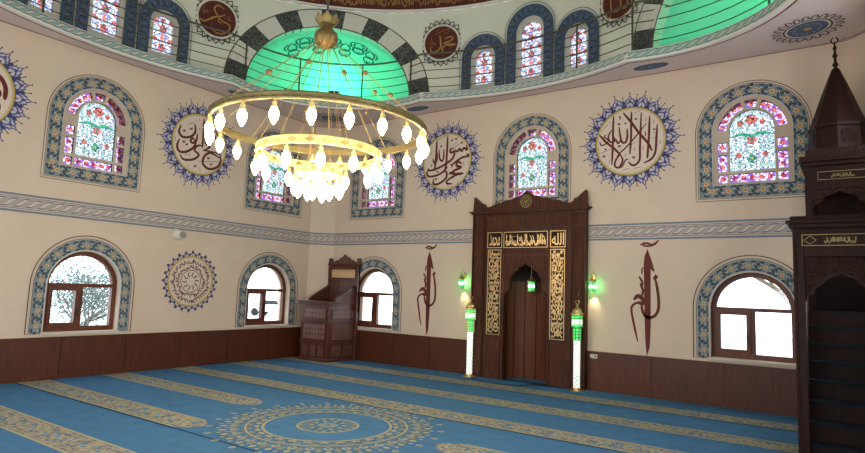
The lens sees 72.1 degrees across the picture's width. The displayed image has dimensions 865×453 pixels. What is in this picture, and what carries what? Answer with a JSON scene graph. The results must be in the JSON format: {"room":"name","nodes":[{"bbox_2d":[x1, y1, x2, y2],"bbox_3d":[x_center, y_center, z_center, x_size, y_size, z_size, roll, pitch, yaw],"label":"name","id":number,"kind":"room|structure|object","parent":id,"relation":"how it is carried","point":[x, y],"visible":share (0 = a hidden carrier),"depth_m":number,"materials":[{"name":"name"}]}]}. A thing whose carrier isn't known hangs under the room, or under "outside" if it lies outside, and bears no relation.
{"room":"mosque","nodes":[
{"label":"mosque","id":0,"kind":"room"},
{"bbox_2d":[0,21,315,338],"bbox_3d":[-6.530,-0.226,11.010,0.400,6.060,12.000,-2,-7,35],"label":"wall","id":1,"kind":"structure","parent":0,"point":[24,237],"depth_m":11.80,"materials":[{"name":"paint"}]},
{"bbox_2d":[0,47,35,141],"bbox_3d":[-7.424,-2.243,9.482,0.006,1.921,1.990,-2,-7,35],"label":"medallion","id":2,"kind":"object","parent":1,"relation":"attached to","point":[13,98],"visible":1,"depth_m":9.97,"materials":[{"name":"blue paint"}]},
{"bbox_2d":[24,235,134,334],"bbox_3d":[-6.484,1.061,10.955,0.415,1.783,1.826,-2,-7,35],"label":"window","id":3,"kind":"structure","parent":1,"relation":"in","point":[39,322],"depth_m":10.81,"materials":[{"name":"tile"}]},
{"bbox_2d":[40,75,144,192],"bbox_3d":[-6.302,-1.796,11.155,0.109,2.076,1.782,-2,-7,35],"label":"window","id":4,"kind":"structure","parent":1,"relation":"in","point":[88,131],"depth_m":11.10,"materials":[{"name":"multicoloured glass"}]},
{"bbox_2d":[0,327,300,383],"bbox_3d":[-6.553,2.304,10.446,0.045,0.730,11.500,-2,-7,35],"label":"wainscoting","id":5,"kind":"structure","parent":1,"relation":"attached to","point":[36,358],"depth_m":11.52,"materials":[{"name":"brown wood"}]},
{"bbox_2d":[0,191,309,243],"bbox_3d":[-6.485,-0.312,10.713,0.018,0.310,11.629,-2,-7,35],"label":"trim","id":6,"kind":"structure","parent":1,"relation":"attached to","point":[9,201],"depth_m":11.67,"materials":[{"name":"beige paint"}]},
{"bbox_2d":[173,229,186,239],"bbox_3d":[-5.254,0.163,12.336,0.150,0.220,0.250,-2,-7,35],"label":"wall fixture","id":7,"kind":"object","parent":1,"relation":"attached to","point":[178,234],"visible":1,"depth_m":12.29,"materials":[{"name":"beige plastic"}]},
{"bbox_2d":[180,231,185,237],"bbox_3d":[-5.173,0.174,12.320,0.001,0.148,0.156,-2,-7,35],"label":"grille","id":8,"kind":"object","parent":7,"relation":"attached to","point":[182,233],"depth_m":12.31,"materials":[{"name":"grey plastic"}]},
{"bbox_2d":[162,250,217,312],"bbox_3d":[-5.122,1.161,12.591,0.004,1.337,1.337,-2,-7,35],"label":"medallion","id":9,"kind":"object","parent":1,"relation":"attached to","point":[190,279],"visible":1,"depth_m":12.57,"materials":[{"name":"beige paint"}]},
{"bbox_2d":[157,99,236,189],"bbox_3d":[-5.035,-1.774,12.880,0.006,1.921,1.990,-2,-7,35],"label":"medallion","id":10,"kind":"object","parent":1,"relation":"attached to","point":[188,150],"visible":0.9,"depth_m":12.77,"materials":[{"name":"grey paint"}]},
{"bbox_2d":[235,252,297,327],"bbox_3d":[-4.072,1.515,14.388,0.415,1.783,1.826,-2,-7,35],"label":"window","id":11,"kind":"structure","parent":1,"relation":"in","point":[262,262],"depth_m":14.29,"materials":[{"name":"blue paint"}]},
{"bbox_2d":[243,129,302,217],"bbox_3d":[-3.878,-1.340,14.604,0.109,2.076,1.782,-2,-7,35],"label":"window","id":12,"kind":"structure","parent":1,"relation":"in","point":[272,194],"depth_m":14.51,"materials":[{"name":"multicoloured glass"}]},
{"bbox_2d":[306,127,339,299],"bbox_3d":[-2.879,0.336,15.469,0.450,5.970,0.450,-2,-7,35],"label":"wall","id":13,"kind":"structure","parent":0,"point":[323,214],"depth_m":15.49,"materials":[{"name":"paint"}]},
{"bbox_2d":[309,232,333,245],"bbox_3d":[-2.877,0.325,15.461,0.706,0.310,0.019,3,-6,-10],"label":"trim","id":14,"kind":"structure","parent":13,"relation":"attached to","point":[315,238],"depth_m":15.46,"materials":[{"name":"beige paint"}]},
{"bbox_2d":[0,357,798,452],"bbox_3d":[-1.433,2.566,7.317,12.000,0.106,12.420,-2,-7,35],"label":"floor","id":15,"kind":"structure","parent":0,"point":[289,404],"depth_m":8.36,"materials":[{"name":"blue carpet"}]},
{"bbox_2d":[297,254,361,362],"bbox_3d":[-2.567,1.950,14.606,1.145,2.600,1.030,-2,-7,35],"label":"pulpit","id":16,"kind":"object","parent":15,"relation":"on","point":[329,320],"visible":1,"depth_m":14.40,"materials":[{"name":"brown wood"}]},
{"bbox_2d":[462,296,476,377],"bbox_3d":[0.794,2.311,12.535,0.280,1.680,0.280,-2,-7,35],"label":"floor lamp","id":17,"kind":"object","parent":15,"relation":"on","point":[470,315],"depth_m":12.48,"materials":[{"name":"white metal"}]},
{"bbox_2d":[470,377,566,388],"bbox_3d":[1.561,3.068,11.657,2.090,0.035,0.496,-1,-7,29],"label":"power cable","id":18,"kind":"object","parent":15,"relation":"on","point":[470,377],"visible":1,"depth_m":11.53,"materials":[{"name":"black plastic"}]},
{"bbox_2d":[469,190,592,390],"bbox_3d":[2.020,1.221,12.291,2.690,3.920,0.630,-2,-7,35],"label":"niche","id":19,"kind":"object","parent":15,"relation":"on","point":[518,332],"visible":1,"depth_m":12.31,"materials":[{"name":"brown wood"}]},
{"bbox_2d":[527,267,535,291],"bbox_3d":[2.051,1.046,12.310,0.196,0.605,0.169,-2,-7,35],"label":"hanging lantern","id":20,"kind":"object","parent":19,"relation":"hanging from","point":[531,282],"visible":0.98,"depth_m":12.24,"materials":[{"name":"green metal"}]},
{"bbox_2d":[569,300,583,391],"bbox_3d":[2.720,2.236,11.191,0.280,1.680,0.280,-2,-7,35],"label":"floor lamp","id":21,"kind":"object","parent":15,"relation":"on","point":[576,315],"depth_m":11.13,"materials":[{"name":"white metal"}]},
{"bbox_2d":[785,37,864,452],"bbox_3d":[5.413,-0.114,7.882,1.020,5.835,3.330,-2,-7,35],"label":"pulpit","id":22,"kind":"object","parent":15,"relation":"on","point":[829,241],"visible":1,"depth_m":7.50,"materials":[{"name":"brown wood"}]},
{"bbox_2d":[58,0,773,100],"bbox_3d":[-1.134,-4.598,8.148,13.488,2.060,12.914,-2,-7,35],"label":"dome","id":23,"kind":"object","parent":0,"point":[494,18],"depth_m":13.50,"materials":[{"name":"paint"}]},
{"bbox_2d":[17,0,77,25],"bbox_3d":[-6.732,-4.258,10.338,0.153,1.376,1.092,-1,-7,24],"label":"window","id":24,"kind":"structure","parent":23,"relation":"in","point":[51,4],"depth_m":10.52,"materials":[{"name":"glass"}]},
{"bbox_2d":[72,0,140,47],"bbox_3d":[-6.181,-4.366,11.311,0.153,1.836,1.182,-2,-7,35],"label":"window","id":25,"kind":"structure","parent":23,"relation":"in","point":[101,4],"depth_m":11.37,"materials":[{"name":"glass"}]},
{"bbox_2d":[195,0,238,44],"bbox_3d":[-4.638,-4.484,12.820,1.139,1.135,0.003,6,-7,-34],"label":"medallion","id":26,"kind":"object","parent":23,"relation":"attached to","point":[218,14],"visible":0.94,"depth_m":12.82,"materials":[{"name":"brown paint"}]},
{"bbox_2d":[223,9,428,94],"bbox_3d":[-2.328,-4.051,13.663,4.516,2.023,0.762,3,-6,-10],"label":"arch","id":27,"kind":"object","parent":23,"relation":"attached to","point":[266,30],"depth_m":13.67,"materials":[{"name":"grey"}]},
{"bbox_2d":[279,0,508,12],"bbox_3d":[-1.248,-6.049,8.066,11.900,0.800,11.900,-2,-7,35],"label":"trim","id":28,"kind":"structure","parent":23,"relation":"attached to","point":[379,6],"depth_m":13.78,"materials":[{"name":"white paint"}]},
{"bbox_2d":[0,0,794,109],"bbox_3d":[-1.337,-3.528,7.796,16.400,0.194,16.400,-2,-7,35],"label":"trim","id":29,"kind":"structure","parent":23,"relation":"attached to","point":[775,7],"depth_m":11.11,"materials":[{"name":"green paint"}]},
{"bbox_2d":[29,0,770,96],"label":"railing","id":30,"kind":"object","parent":23,"relation":"in","point":[170,6],"depth_m":12.15,"materials":[{"name":"black metal"}]},
{"bbox_2d":[422,19,460,65],"bbox_3d":[0.204,-4.223,13.643,1.139,1.135,0.003,0,-6,15],"label":"medallion","id":31,"kind":"object","parent":23,"relation":"attached to","point":[441,38],"visible":0.92,"depth_m":13.65,"materials":[{"name":"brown paint"}]},
{"bbox_2d":[459,31,505,89],"bbox_3d":[1.139,-3.664,13.268,1.092,1.376,0.153,-1,-7,24],"label":"window","id":32,"kind":"structure","parent":23,"relation":"in","point":[483,39],"depth_m":13.28,"materials":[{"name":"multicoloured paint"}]},
{"bbox_2d":[504,1,554,83],"bbox_3d":[2.103,-3.917,12.749,1.182,1.836,0.153,-2,-7,35],"label":"window","id":33,"kind":"structure","parent":23,"relation":"in","point":[533,26],"depth_m":12.79,"materials":[{"name":"multicoloured glass"}]},
{"bbox_2d":[552,7,599,74],"bbox_3d":[2.934,-3.735,12.017,0.153,1.376,1.092,8,-9,-44],"label":"window","id":34,"kind":"structure","parent":23,"relation":"in","point":[577,16],"depth_m":12.03,"materials":[{"name":"multicoloured glass"}]},
{"bbox_2d":[600,0,638,27],"bbox_3d":[3.560,-4.353,11.315,0.003,1.135,1.139,6,-7,-35],"label":"medallion","id":35,"kind":"object","parent":23,"relation":"attached to","point":[606,5],"visible":0.76,"depth_m":11.37,"materials":[{"name":"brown paint"}]},
{"bbox_2d":[634,0,668,49],"bbox_3d":[4.476,-4.317,8.917,0.762,2.023,4.516,3,-6,-10],"label":"trim","id":36,"kind":"structure","parent":23,"relation":"attached to","point":[656,5],"depth_m":10.70,"materials":[{"name":"grey stone"}]},
{"bbox_2d":[0,0,864,127],"bbox_3d":[-1.338,-3.514,7.795,12.800,0.163,12.800,-2,-7,35],"label":"ceiling","id":37,"kind":"structure","parent":0,"point":[758,41],"depth_m":10.43,"materials":[{"name":"paint"}]},
{"bbox_2d":[315,113,344,122],"bbox_3d":[-2.500,-2.711,14.898,1.042,0.003,0.893,3,-6,-10],"label":"rosette","id":38,"kind":"object","parent":37,"relation":"attached to","point":[323,117],"visible":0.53,"depth_m":14.85,"materials":[{"name":"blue paint"}]},
{"bbox_2d":[407,106,428,110],"bbox_3d":[-0.348,-2.747,13.858,0.620,0.002,0.290,-2,-7,35],"label":"oval","id":39,"kind":"object","parent":37,"relation":"attached to","point":[418,108],"visible":1,"depth_m":13.84,"materials":[{"name":"blue paint"}]},
{"bbox_2d":[633,62,667,70],"bbox_3d":[3.980,-2.916,10.838,0.620,0.002,0.290,-2,-7,35],"label":"oval","id":40,"kind":"object","parent":37,"relation":"attached to","point":[662,64],"visible":1,"depth_m":10.83,"materials":[{"name":"blue paint"}]},
{"bbox_2d":[772,14,844,42],"bbox_3d":[5.763,-3.034,9.134,0.893,0.003,1.042,3,-6,-10],"label":"rosette","id":41,"kind":"object","parent":37,"relation":"attached to","point":[808,28],"visible":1,"depth_m":9.11,"materials":[{"name":"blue paint"}]},
{"bbox_2d":[333,41,849,368],"bbox_3d":[2.097,0.241,12.508,12.000,6.060,0.400,-2,-7,35],"label":"wall","id":42,"kind":"structure","parent":0,"point":[679,265],"depth_m":11.22,"materials":[{"name":"paint"}]},
{"bbox_2d":[349,137,405,219],"bbox_3d":[-1.354,-1.215,14.935,1.782,2.076,0.109,-2,-7,35],"label":"window","id":43,"kind":"structure","parent":42,"relation":"in","point":[385,198],"depth_m":14.84,"materials":[{"name":"multicoloured glass"}]},
{"bbox_2d":[357,257,401,331],"bbox_3d":[-1.366,1.647,14.722,1.826,1.783,0.415,-2,-7,35],"label":"window","id":44,"kind":"structure","parent":42,"relation":"in","point":[382,267],"depth_m":14.60,"materials":[{"name":"tile"}]},
{"bbox_2d":[334,229,472,245],"bbox_3d":[-0.837,0.274,14.308,4.308,0.310,0.018,-2,-7,35],"label":"trim","id":45,"kind":"structure","parent":42,"relation":"attached to","point":[456,235],"depth_m":14.15,"materials":[{"name":"beige paint"}]},
{"bbox_2d":[356,330,466,373],"bbox_3d":[-0.937,2.886,14.017,4.230,0.730,0.045,-2,-7,35],"label":"baseboard","id":46,"kind":"structure","parent":42,"relation":"attached to","point":[415,351],"depth_m":13.66,"materials":[{"name":"brown wood"}]},
{"bbox_2d":[417,244,436,334],"bbox_3d":[-0.133,1.457,13.662,0.536,2.110,0.001,-2,-7,35],"label":"calligraphy","id":47,"kind":"object","parent":42,"relation":"attached to","point":[429,266],"depth_m":13.66,"materials":[{"name":"red paint"}]},
{"bbox_2d":[412,120,483,202],"bbox_3d":[0.330,-1.503,13.727,1.990,1.921,0.006,-2,-7,35],"label":"medallion","id":48,"kind":"object","parent":42,"relation":"attached to","point":[452,158],"visible":0.91,"depth_m":13.69,"materials":[{"name":"grey paint"}]},
{"bbox_2d":[458,270,465,287],"bbox_3d":[0.654,1.153,13.011,0.170,0.402,0.224,-2,-7,35],"label":"wall lantern","id":49,"kind":"object","parent":42,"relation":"attached to","point":[461,278],"visible":1,"depth_m":12.93,"materials":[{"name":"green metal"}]},
{"bbox_2d":[493,113,570,204],"bbox_3d":[2.097,-1.350,12.527,1.782,2.076,0.109,-2,-7,35],"label":"window","id":50,"kind":"structure","parent":42,"relation":"in","point":[536,161],"depth_m":12.51,"materials":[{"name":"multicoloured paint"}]},
{"bbox_2d":[588,271,595,292],"bbox_3d":[3.056,1.060,11.336,0.170,0.402,0.224,-2,-7,35],"label":"wall lantern","id":51,"kind":"object","parent":42,"relation":"attached to","point":[592,281],"visible":1,"depth_m":11.26,"materials":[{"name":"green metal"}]},
{"bbox_2d":[580,91,684,190],"bbox_3d":[3.764,-1.627,11.330,1.990,1.921,0.007,-2,-7,35],"label":"medallion","id":52,"kind":"object","parent":42,"relation":"attached to","point":[632,139],"visible":1,"depth_m":11.31,"materials":[{"name":"grey paint"}]},
{"bbox_2d":[630,240,659,354],"bbox_3d":[3.884,1.300,10.860,0.536,2.110,0.001,-2,-7,35],"label":"calligraphy","id":53,"kind":"object","parent":42,"relation":"attached to","point":[648,265],"depth_m":10.85,"materials":[{"name":"red paint"}]},
{"bbox_2d":[588,218,791,240],"bbox_3d":[4.787,0.054,10.385,4.328,0.310,0.018,-2,-7,35],"label":"trim","id":54,"kind":"structure","parent":42,"relation":"attached to","point":[773,227],"depth_m":10.50,"materials":[{"name":"beige paint"}]},
{"bbox_2d":[587,351,797,416],"bbox_3d":[4.403,2.677,10.291,3.560,0.730,0.045,-2,-7,35],"label":"wainscoting","id":55,"kind":"structure","parent":42,"relation":"attached to","point":[771,390],"depth_m":10.19,"materials":[{"name":"brown wood"}]},
{"bbox_2d":[693,255,795,366],"bbox_3d":[5.396,1.382,10.004,1.826,1.783,0.415,-2,-7,35],"label":"window","id":56,"kind":"structure","parent":42,"relation":"in","point":[775,274],"depth_m":10.05,"materials":[{"name":"blue paint"}]},
{"bbox_2d":[695,80,811,201],"bbox_3d":[5.466,-1.482,10.177,1.782,2.076,0.109,-2,-7,35],"label":"window","id":57,"kind":"structure","parent":42,"relation":"in","point":[754,145],"depth_m":10.15,"materials":[{"name":"multicoloured glass"}]},
{"bbox_2d":[848,33,864,116],"bbox_3d":[6.589,-0.035,8.864,0.450,5.970,0.450,-2,-7,35],"label":"wall","id":58,"kind":"structure","parent":0,"point":[856,46],"depth_m":9.28,"materials":[{"name":"paint"}]},
{"bbox_3d":[-1.140,-9.080,8.391,12.300,5.300,12.300,-2,-7,35],"label":"ceiling","id":59,"kind":"structure","parent":0,"visible":0},
{"bbox_2d":[205,0,428,202],"bbox_3d":[-1.246,-5.963,8.061,2.758,11.372,2.749,-2,-7,35],"label":"chandelier","id":60,"kind":"object","parent":59,"relation":"hanging from","point":[319,172],"visible":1,"depth_m":7.23,"materials":[{"name":"gold metal"}]},
{"bbox_2d":[205,114,213,137],"bbox_3d":[-2.595,-1.173,6.910,0.106,0.292,0.101,-2,-7,35],"label":"bulb","id":61,"kind":"object","parent":60,"relation":"attached to","point":[209,127],"depth_m":6.88,"materials":[{"name":"white glass"}]},
{"bbox_2d":[205,133,213,144],"bbox_3d":[-2.729,-1.138,7.281,0.106,0.292,0.101,-2,-7,35],"label":"bulb","id":62,"kind":"object","parent":60,"relation":"attached to","point":[209,140],"depth_m":7.25,"materials":[{"name":"white glass"}]},
{"bbox_2d":[215,106,224,130],"bbox_3d":[-2.357,-1.199,6.593,0.106,0.292,0.101,-2,-7,35],"label":"bulb","id":63,"kind":"object","parent":60,"relation":"attached to","point":[219,121],"depth_m":6.56,"materials":[{"name":"white glass"}]},
{"bbox_2d":[216,131,223,151],"bbox_3d":[-2.747,-1.097,7.675,0.106,0.292,0.101,-2,-7,35],"label":"bulb","id":64,"kind":"object","parent":60,"relation":"attached to","point":[219,142],"depth_m":7.65,"materials":[{"name":"white glass"}]},
{"bbox_2d":[233,139,240,158],"bbox_3d":[-2.647,-1.052,8.056,0.106,0.292,0.101,-2,-7,35],"label":"bulb","id":65,"kind":"object","parent":60,"relation":"attached to","point":[237,150],"depth_m":8.03,"materials":[{"name":"white glass"}]},
{"bbox_2d":[237,101,246,126],"bbox_3d":[-2.036,-1.212,6.361,0.106,0.292,0.101,-2,-7,35],"label":"bulb","id":66,"kind":"object","parent":60,"relation":"attached to","point":[242,114],"depth_m":6.33,"materials":[{"name":"white glass"}]},
{"bbox_2d":[251,153,258,174],"bbox_3d":[-2.183,-0.776,7.337,0.106,0.292,0.101,-2,-7,35],"label":"bulb","id":67,"kind":"object","parent":60,"relation":"attached to","point":[255,167],"depth_m":7.30,"materials":[{"name":"white glass"}]},
{"bbox_2d":[258,146,266,169],"bbox_3d":[-2.001,-0.807,6.986,0.106,0.292,0.101,-2,-7,35],"label":"bulb","id":68,"kind":"object","parent":60,"relation":"attached to","point":[262,159],"depth_m":6.96,"materials":[{"name":"white glass"}]},
{"bbox_2d":[262,160,269,180],"bbox_3d":[-2.165,-0.733,7.730,0.106,0.292,0.101,-2,-7,35],"label":"bulb","id":69,"kind":"object","parent":60,"relation":"attached to","point":[266,171],"depth_m":7.70,"materials":[{"name":"white glass"}]},
{"bbox_2d":[269,98,278,123],"bbox_3d":[-1.661,-1.213,6.232,0.106,0.292,0.101,-2,-7,35],"label":"bulb","id":70,"kind":"object","parent":60,"relation":"attached to","point":[274,112],"depth_m":6.20,"materials":[{"name":"white glass"}]},
{"bbox_2d":[281,143,290,166],"bbox_3d":[-1.668,-0.818,6.773,0.106,0.292,0.101,-2,-7,35],"label":"bulb","id":71,"kind":"object","parent":60,"relation":"attached to","point":[285,157],"depth_m":6.74,"materials":[{"name":"white glass"}]},
{"bbox_2d":[285,166,291,185],"bbox_3d":[-1.952,-0.690,8.061,0.106,0.292,0.101,-2,-7,35],"label":"bulb","id":72,"kind":"object","parent":60,"relation":"attached to","point":[288,177],"depth_m":8.03,"materials":[{"name":"white glass"}]},
{"bbox_2d":[290,173,298,195],"bbox_3d":[-1.706,-0.525,7.361,0.106,0.292,0.101,-2,-7,35],"label":"bulb","id":73,"kind":"object","parent":60,"relation":"attached to","point":[294,187],"depth_m":7.33,"materials":[{"name":"white glass"}]},
{"bbox_2d":[296,177,301,197],"bbox_3d":[-1.710,-0.502,7.578,0.106,0.292,0.101,-2,-7,35],"label":"bulb","id":74,"kind":"object","parent":60,"relation":"attached to","point":[299,191],"depth_m":7.55,"materials":[{"name":"white glass"}]},
{"bbox_2d":[300,171,308,193],"bbox_3d":[-1.550,-0.535,7.210,0.106,0.292,0.101,-2,-7,35],"label":"bulb","id":75,"kind":"object","parent":60,"relation":"attached to","point":[304,185],"depth_m":7.18,"materials":[{"name":"white glass"}]},
{"bbox_2d":[304,178,311,200],"bbox_3d":[-1.564,-0.465,7.445,0.106,0.292,0.101,-2,-7,35],"label":"bulb","id":76,"kind":"object","parent":60,"relation":"attached to","point":[307,195],"depth_m":7.41,"materials":[{"name":"white glass"}]},
{"bbox_2d":[306,99,316,124],"bbox_3d":[-1.265,-1.200,6.219,0.106,0.292,0.101,-2,-7,35],"label":"bulb","id":77,"kind":"object","parent":60,"relation":"attached to","point":[311,114],"depth_m":6.19,"materials":[{"name":"white glass"}]},
{"bbox_2d":[310,180,316,200],"bbox_3d":[-1.558,-0.480,7.733,0.106,0.292,0.101,-2,-7,35],"label":"bulb","id":78,"kind":"object","parent":60,"relation":"attached to","point":[314,191],"depth_m":7.70,"materials":[{"name":"white glass"}]},
{"bbox_2d":[316,144,324,167],"bbox_3d":[-1.272,-0.806,6.754,0.106,0.292,0.101,-2,-7,35],"label":"bulb","id":79,"kind":"object","parent":60,"relation":"attached to","point":[320,157],"depth_m":6.72,"materials":[{"name":"white glass"}]},
{"bbox_2d":[318,189,326,199],"bbox_3d":[-1.367,-0.466,7.378,0.106,0.292,0.101,-2,-7,35],"label":"bulb","id":80,"kind":"object","parent":60,"relation":"attached to","point":[321,196],"depth_m":7.34,"materials":[{"name":"white glass"}]},
{"bbox_2d":[318,172,326,194],"bbox_3d":[-1.332,-0.527,7.212,0.106,0.292,0.101,-2,-7,35],"label":"bulb","id":81,"kind":"object","parent":60,"relation":"attached to","point":[322,185],"depth_m":7.18,"materials":[{"name":"white glass"}]},
{"bbox_2d":[326,180,333,200],"bbox_3d":[-1.340,-0.472,7.736,0.106,0.292,0.101,-2,-7,35],"label":"bulb","id":82,"kind":"object","parent":60,"relation":"attached to","point":[329,193],"depth_m":7.70,"materials":[{"name":"white glass"}]},
{"bbox_2d":[333,175,340,196],"bbox_3d":[-1.180,-0.505,7.367,0.106,0.292,0.101,-2,-7,35],"label":"bulb","id":83,"kind":"object","parent":60,"relation":"attached to","point":[337,186],"depth_m":7.34,"materials":[{"name":"white glass"}]},
{"bbox_2d":[337,178,343,199],"bbox_3d":[-1.183,-0.482,7.584,0.106,0.292,0.101,-2,-7,35],"label":"bulb","id":84,"kind":"object","parent":60,"relation":"attached to","point":[339,197],"depth_m":7.56,"materials":[{"name":"white glass"}]},
{"bbox_2d":[342,170,348,189],"bbox_3d":[-1.206,-0.646,8.221,0.106,0.292,0.101,-2,-7,35],"label":"bulb","id":85,"kind":"object","parent":60,"relation":"attached to","point":[345,181],"depth_m":8.19,"materials":[{"name":"white glass"}]},
{"bbox_2d":[344,103,353,128],"bbox_3d":[-0.883,-1.175,6.323,0.106,0.292,0.101,-2,-7,35],"label":"bulb","id":86,"kind":"object","parent":60,"relation":"attached to","point":[349,117],"depth_m":6.29,"materials":[{"name":"white glass"}]},
{"bbox_2d":[349,149,357,171],"bbox_3d":[-0.921,-0.774,6.934,0.106,0.292,0.101,-2,-7,35],"label":"bulb","id":87,"kind":"object","parent":60,"relation":"attached to","point":[353,162],"depth_m":6.90,"materials":[{"name":"white glass"}]},
{"bbox_2d":[362,155,366,173],"bbox_3d":[-0.996,-0.916,8.783,0.106,0.292,0.101,-2,-7,35],"label":"bulb","id":88,"kind":"object","parent":60,"relation":"attached to","point":[365,159],"depth_m":8.76,"materials":[{"name":"white glass"}]},
{"bbox_2d":[364,168,371,187],"bbox_3d":[-0.872,-0.657,8.008,0.106,0.292,0.101,-2,-7,35],"label":"bulb","id":89,"kind":"object","parent":60,"relation":"attached to","point":[367,179],"depth_m":7.98,"materials":[{"name":"white glass"}]},
{"bbox_2d":[370,156,378,177],"bbox_3d":[-0.708,-0.731,7.264,0.106,0.292,0.101,-2,-7,35],"label":"bulb","id":90,"kind":"object","parent":60,"relation":"attached to","point":[374,168],"depth_m":7.23,"materials":[{"name":"white glass"}]},
{"bbox_2d":[375,163,382,183],"bbox_3d":[-0.690,-0.688,7.658,0.106,0.292,0.101,-2,-7,35],"label":"bulb","id":91,"kind":"object","parent":60,"relation":"attached to","point":[379,176],"depth_m":7.62,"materials":[{"name":"white glass"}]},
{"bbox_2d":[378,111,386,134],"bbox_3d":[-0.549,-1.141,6.534,0.106,0.292,0.101,-2,-7,35],"label":"bulb","id":92,"kind":"object","parent":60,"relation":"attached to","point":[382,124],"depth_m":6.50,"materials":[{"name":"white glass"}]},
{"bbox_2d":[384,153,391,172],"bbox_3d":[-0.644,-0.923,8.600,0.106,0.292,0.101,-2,-7,35],"label":"bulb","id":93,"kind":"object","parent":60,"relation":"attached to","point":[387,165],"depth_m":8.57,"materials":[{"name":"white glass"}]},
{"bbox_2d":[403,150,409,168],"bbox_3d":[-0.362,-0.943,8.323,0.106,0.292,0.101,-2,-7,35],"label":"bulb","id":94,"kind":"object","parent":60,"relation":"attached to","point":[406,160],"depth_m":8.29,"materials":[{"name":"white glass"}]},
{"bbox_2d":[402,119,410,142],"bbox_3d":[-0.294,-1.099,6.834,0.106,0.292,0.101,-2,-7,35],"label":"bulb","id":95,"kind":"object","parent":60,"relation":"attached to","point":[406,133],"depth_m":6.80,"materials":[{"name":"white glass"}]},
{"bbox_2d":[416,148,422,163],"bbox_3d":[-0.174,-0.973,7.975,0.106,0.292,0.101,-2,-7,35],"label":"bulb","id":96,"kind":"object","parent":60,"relation":"attached to","point":[419,157],"depth_m":7.93,"materials":[{"name":"white glass"}]},
{"bbox_2d":[417,128,424,150],"bbox_3d":[-0.138,-1.055,7.196,0.106,0.292,0.101,-2,-7,35],"label":"bulb","id":97,"kind":"object","parent":60,"relation":"attached to","point":[420,140],"depth_m":7.16,"materials":[{"name":"white glass"}]},
{"bbox_2d":[421,137,428,158],"bbox_3d":[-0.097,-1.012,7.588,0.106,0.292,0.101,-2,-7,35],"label":"bulb","id":98,"kind":"object","parent":60,"relation":"attached to","point":[425,150],"depth_m":7.55,"materials":[{"name":"white glass"}]},
{"label":"outside","id":99,"kind":"structure","parent":0,"visible":0},
{"bbox_2d":[50,310,792,356],"bbox_3d":[5.307,5.072,18.588,90.000,0.200,75.000,-2,-7,35],"label":"ground","id":100,"kind":"structure","parent":99,"point":[766,345],"depth_m":41.65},
{"bbox_2d":[49,256,109,325],"bbox_3d":[-7.922,2.022,13.306,3.798,3.809,3.887,0,-7,22],"label":"tree","id":101,"kind":"object","parent":100,"relation":"on","point":[95,297],"visible":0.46,"depth_m":12.88,"materials":[{"name":"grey plant"}]},
{"bbox_2d":[248,300,277,315],"bbox_3d":[-14.103,7.207,52.722,4.289,1.449,1.800,0,-6,15],"label":"parked car","id":102,"kind":"object","parent":100,"relation":"on","point":[271,305],"visible":0.38,"depth_m":51.97,"materials":[{"name":"grey paint"}]},
{"bbox_2d":[754,278,790,309],"bbox_3d":[10.033,2.349,15.965,4.538,5.008,3.488,-2,-7,35],"label":"tree","id":103,"kind":"object","parent":100,"relation":"on","point":[769,284],"visible":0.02,"depth_m":16.67,"materials":[{"name":"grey plant"}]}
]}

